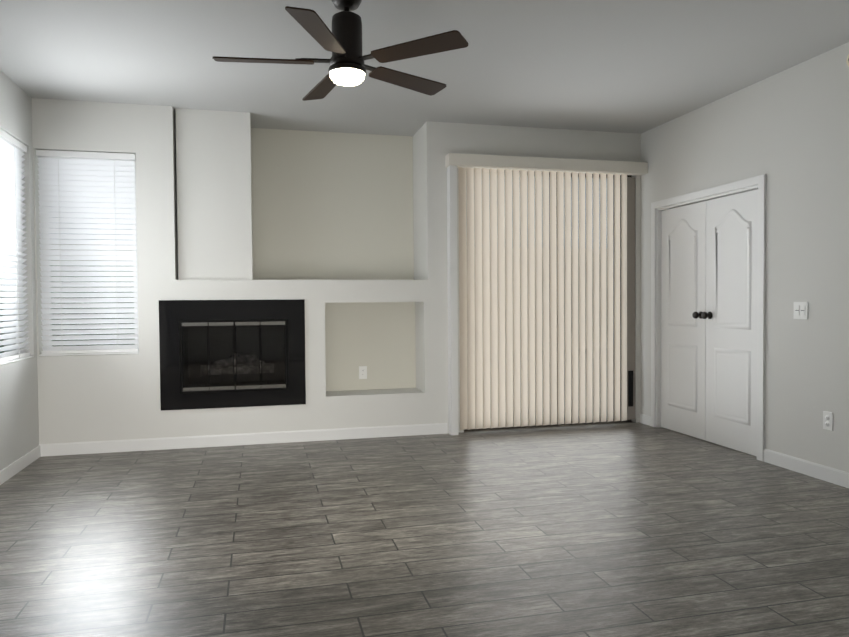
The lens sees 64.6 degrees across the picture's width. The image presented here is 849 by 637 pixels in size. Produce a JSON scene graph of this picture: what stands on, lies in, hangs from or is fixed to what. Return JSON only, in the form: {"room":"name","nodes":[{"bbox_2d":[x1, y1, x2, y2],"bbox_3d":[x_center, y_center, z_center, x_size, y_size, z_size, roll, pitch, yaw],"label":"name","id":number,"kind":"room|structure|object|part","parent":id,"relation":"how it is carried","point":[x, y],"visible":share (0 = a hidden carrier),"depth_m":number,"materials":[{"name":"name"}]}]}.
{"room":"living room","nodes":[
{"label":"living room","id":0,"kind":"room"},
{"bbox_2d":[0,70,38,469],"bbox_3d":[-2.118,-0.214,1.238,0.200,2.740,8.400,-1,2,-14],"label":"wall","id":1,"kind":"structure","parent":0,"point":[19,427],"depth_m":4.90,"materials":[{"name":"paint"}]},
{"bbox_2d":[0,273,33,364],"bbox_3d":[-2.862,-0.482,4.303,0.170,1.584,1.514,-1,2,-14],"label":"window","id":2,"kind":"structure","parent":1,"relation":"in","point":[13,360],"depth_m":4.99,"materials":[{"name":"white plastic"}]},
{"bbox_2d":[0,129,29,361],"bbox_3d":[-2.821,-0.487,4.313,0.063,1.567,1.506,-1,2,-14],"label":"window blind","id":3,"kind":"object","parent":2,"relation":"attached to","point":[12,210],"visible":1,"depth_m":4.78,"materials":[{"name":"white plastic"}]},
{"bbox_2d":[0,444,43,484],"bbox_3d":[-1.980,1.110,1.200,0.013,0.093,8.200,-1,2,-14],"label":"baseboard","id":4,"kind":"structure","parent":1,"relation":"attached to","point":[15,467],"depth_m":4.75,"materials":[{"name":"white wood"}]},
{"bbox_2d":[31,98,640,443],"bbox_3d":[-0.540,-0.350,6.080,5.585,2.740,0.650,-1,2,-14],"label":"wall","id":5,"kind":"structure","parent":0,"point":[344,235],"depth_m":5.81,"materials":[{"name":"paint"}]},
{"bbox_2d":[39,157,138,355],"bbox_3d":[-2.641,-0.509,5.310,0.712,1.584,0.170,-1,2,-14],"label":"window","id":6,"kind":"structure","parent":5,"relation":"in","point":[95,297],"depth_m":5.33,"materials":[{"name":"white plastic"}]},
{"bbox_2d":[36,150,138,353],"bbox_3d":[-2.631,-0.513,5.270,0.704,1.567,0.063,-1,2,-14],"label":"window blind","id":7,"kind":"object","parent":6,"relation":"attached to","point":[77,182],"visible":0.92,"depth_m":5.26,"materials":[{"name":"white plastic"}]},
{"bbox_2d":[159,299,305,410],"bbox_3d":[-1.613,0.283,5.727,1.145,0.880,0.550,-1,2,-14],"label":"fireplace","id":8,"kind":"object","parent":5,"relation":"attached to","point":[229,353],"visible":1,"depth_m":5.52,"materials":[{"name":"black metal"}]},
{"bbox_2d":[44,423,447,455],"bbox_3d":[-1.368,0.994,5.565,3.235,0.093,0.013,-1,2,-14],"label":"baseboard","id":9,"kind":"structure","parent":5,"relation":"attached to","point":[56,449],"depth_m":5.52,"materials":[{"name":"white wood"}]},
{"bbox_2d":[359,366,366,378],"bbox_3d":[-0.559,0.492,6.116,0.072,0.115,0.009,-1,2,-14],"label":"outlet","id":10,"kind":"object","parent":5,"relation":"attached to","point":[362,372],"visible":1,"depth_m":6.11,"materials":[{"name":"white plastic"}]},
{"bbox_2d":[465,169,634,429],"bbox_3d":[1.160,-0.186,6.232,1.709,2.375,0.158,-1,2,-14],"label":"window","id":11,"kind":"structure","parent":5,"relation":"in","point":[630,297],"depth_m":6.36,"materials":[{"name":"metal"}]},
{"bbox_2d":[445,153,647,434],"bbox_3d":[1.137,-0.215,6.097,1.916,2.445,0.123,-1,2,-14],"label":"vertical blinds","id":12,"kind":"object","parent":11,"relation":"attached to","point":[473,181],"visible":1,"depth_m":6.06,"materials":[{"name":"beige"}]},
{"bbox_2d":[0,406,848,636],"bbox_3d":[1.492,1.156,2.548,7.800,0.120,9.150,-1,2,-14],"label":"floor","id":13,"kind":"structure","parent":0,"point":[623,529],"depth_m":3.29,"materials":[{"name":"grey wood"}]},
{"bbox_2d":[0,0,848,135],"bbox_3d":[1.471,-1.703,2.475,7.800,0.120,9.150,-1,2,-14],"label":"ceiling","id":14,"kind":"structure","parent":0,"point":[632,66],"depth_m":4.30,"materials":[{"name":"paint"}]},
{"bbox_2d":[212,0,467,100],"bbox_3d":[-0.432,-1.429,3.466,1.272,0.447,1.286,-1,2,-14],"label":"ceiling fan","id":15,"kind":"object","parent":14,"relation":"hanging from","point":[342,41],"visible":1,"depth_m":3.38,"materials":[{"name":"brown wood"}]},
{"bbox_3d":[-0.767,-1.309,3.426,0.599,0.037,0.175,-1,2,-14],"label":"blade","id":16,"kind":"part","parent":15,"relation":"part of","materials":[{"name":"brown wood"}]},
{"bbox_3d":[-0.484,-1.302,3.087,0.323,0.037,0.569,-1,2,-14],"label":"blade","id":17,"kind":"part","parent":15,"relation":"part of","materials":[{"name":"brown wood"}]},
{"bbox_3d":[-0.569,-1.320,3.790,0.205,0.037,0.597,-1,2,-14],"label":"blade","id":18,"kind":"part","parent":15,"relation":"part of","materials":[{"name":"brown wood"}]},
{"bbox_3d":[-0.399,-1.429,3.455,0.196,0.447,0.196,-1,2,-14],"label":"motor","id":19,"kind":"part","parent":15,"relation":"part of","materials":[{"name":"brown metal"}]},
{"bbox_3d":[-0.125,-1.321,3.726,0.555,0.037,0.357,-1,2,-14],"label":"blade","id":20,"kind":"part","parent":15,"relation":"part of","materials":[{"name":"brown wood"}]},
{"bbox_3d":[-0.062,-1.310,3.269,0.486,0.037,0.460,-1,2,-14],"label":"blade","id":21,"kind":"part","parent":15,"relation":"part of","materials":[{"name":"brown wood"}]},
{"bbox_2d":[641,42,848,472],"bbox_3d":[2.463,-0.349,5.192,0.220,2.740,2.913,-1,2,-14],"label":"wall","id":22,"kind":"structure","parent":0,"point":[786,131],"depth_m":4.57,"materials":[{"name":"paint"}]},
{"bbox_2d":[661,201,705,439],"bbox_3d":[2.216,0.015,5.822,0.107,1.970,0.628,-1,2,-14],"label":"closet door","id":23,"kind":"structure","parent":22,"relation":"in","point":[683,308],"depth_m":5.79,"materials":[{"name":"white wood"}]},
{"bbox_2d":[651,174,765,460],"bbox_3d":[2.326,-0.017,5.523,0.136,2.060,1.420,-1,2,-14],"label":"trim","id":24,"kind":"structure","parent":22,"relation":"attached to","point":[744,185],"depth_m":5.36,"materials":[{"name":"white wood"}]},
{"bbox_2d":[701,189,757,455],"bbox_3d":[2.367,0.030,5.209,0.107,1.970,0.628,-1,2,-14],"label":"closet door","id":25,"kind":"structure","parent":22,"relation":"in","point":[729,315],"depth_m":5.20,"materials":[{"name":"white wood"}]},
{"bbox_2d":[793,302,807,318],"bbox_3d":[2.518,-0.054,4.500,0.010,0.115,0.118,-1,2,-14],"label":"light switch","id":26,"kind":"object","parent":22,"relation":"attached to","point":[800,310],"visible":1,"depth_m":4.50,"materials":[{"name":"white plastic"}]},
{"bbox_2d":[763,449,848,487],"bbox_3d":[2.578,0.996,4.312,0.013,0.093,1.088,-1,2,-14],"label":"baseboard","id":27,"kind":"structure","parent":22,"relation":"attached to","point":[823,472],"depth_m":4.45,"materials":[{"name":"white wood"}]},
{"bbox_2d":[823,411,832,430],"bbox_3d":[2.579,0.654,4.296,0.009,0.115,0.072,-1,2,-14],"label":"electrical outlet","id":28,"kind":"object","parent":22,"relation":"attached to","point":[827,420],"visible":1,"depth_m":4.29,"materials":[{"name":"white plastic"}]},
{"label":"outside","id":29,"kind":"structure","parent":0,"visible":0},
{"bbox_2d":[0,244,613,411],"bbox_3d":[-2.977,0.013,5.152,24.000,2.700,24.000,-1,2,-14],"label":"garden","id":30,"kind":"object","parent":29,"point":[482,323],"depth_m":13.25,"materials":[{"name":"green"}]}
]}

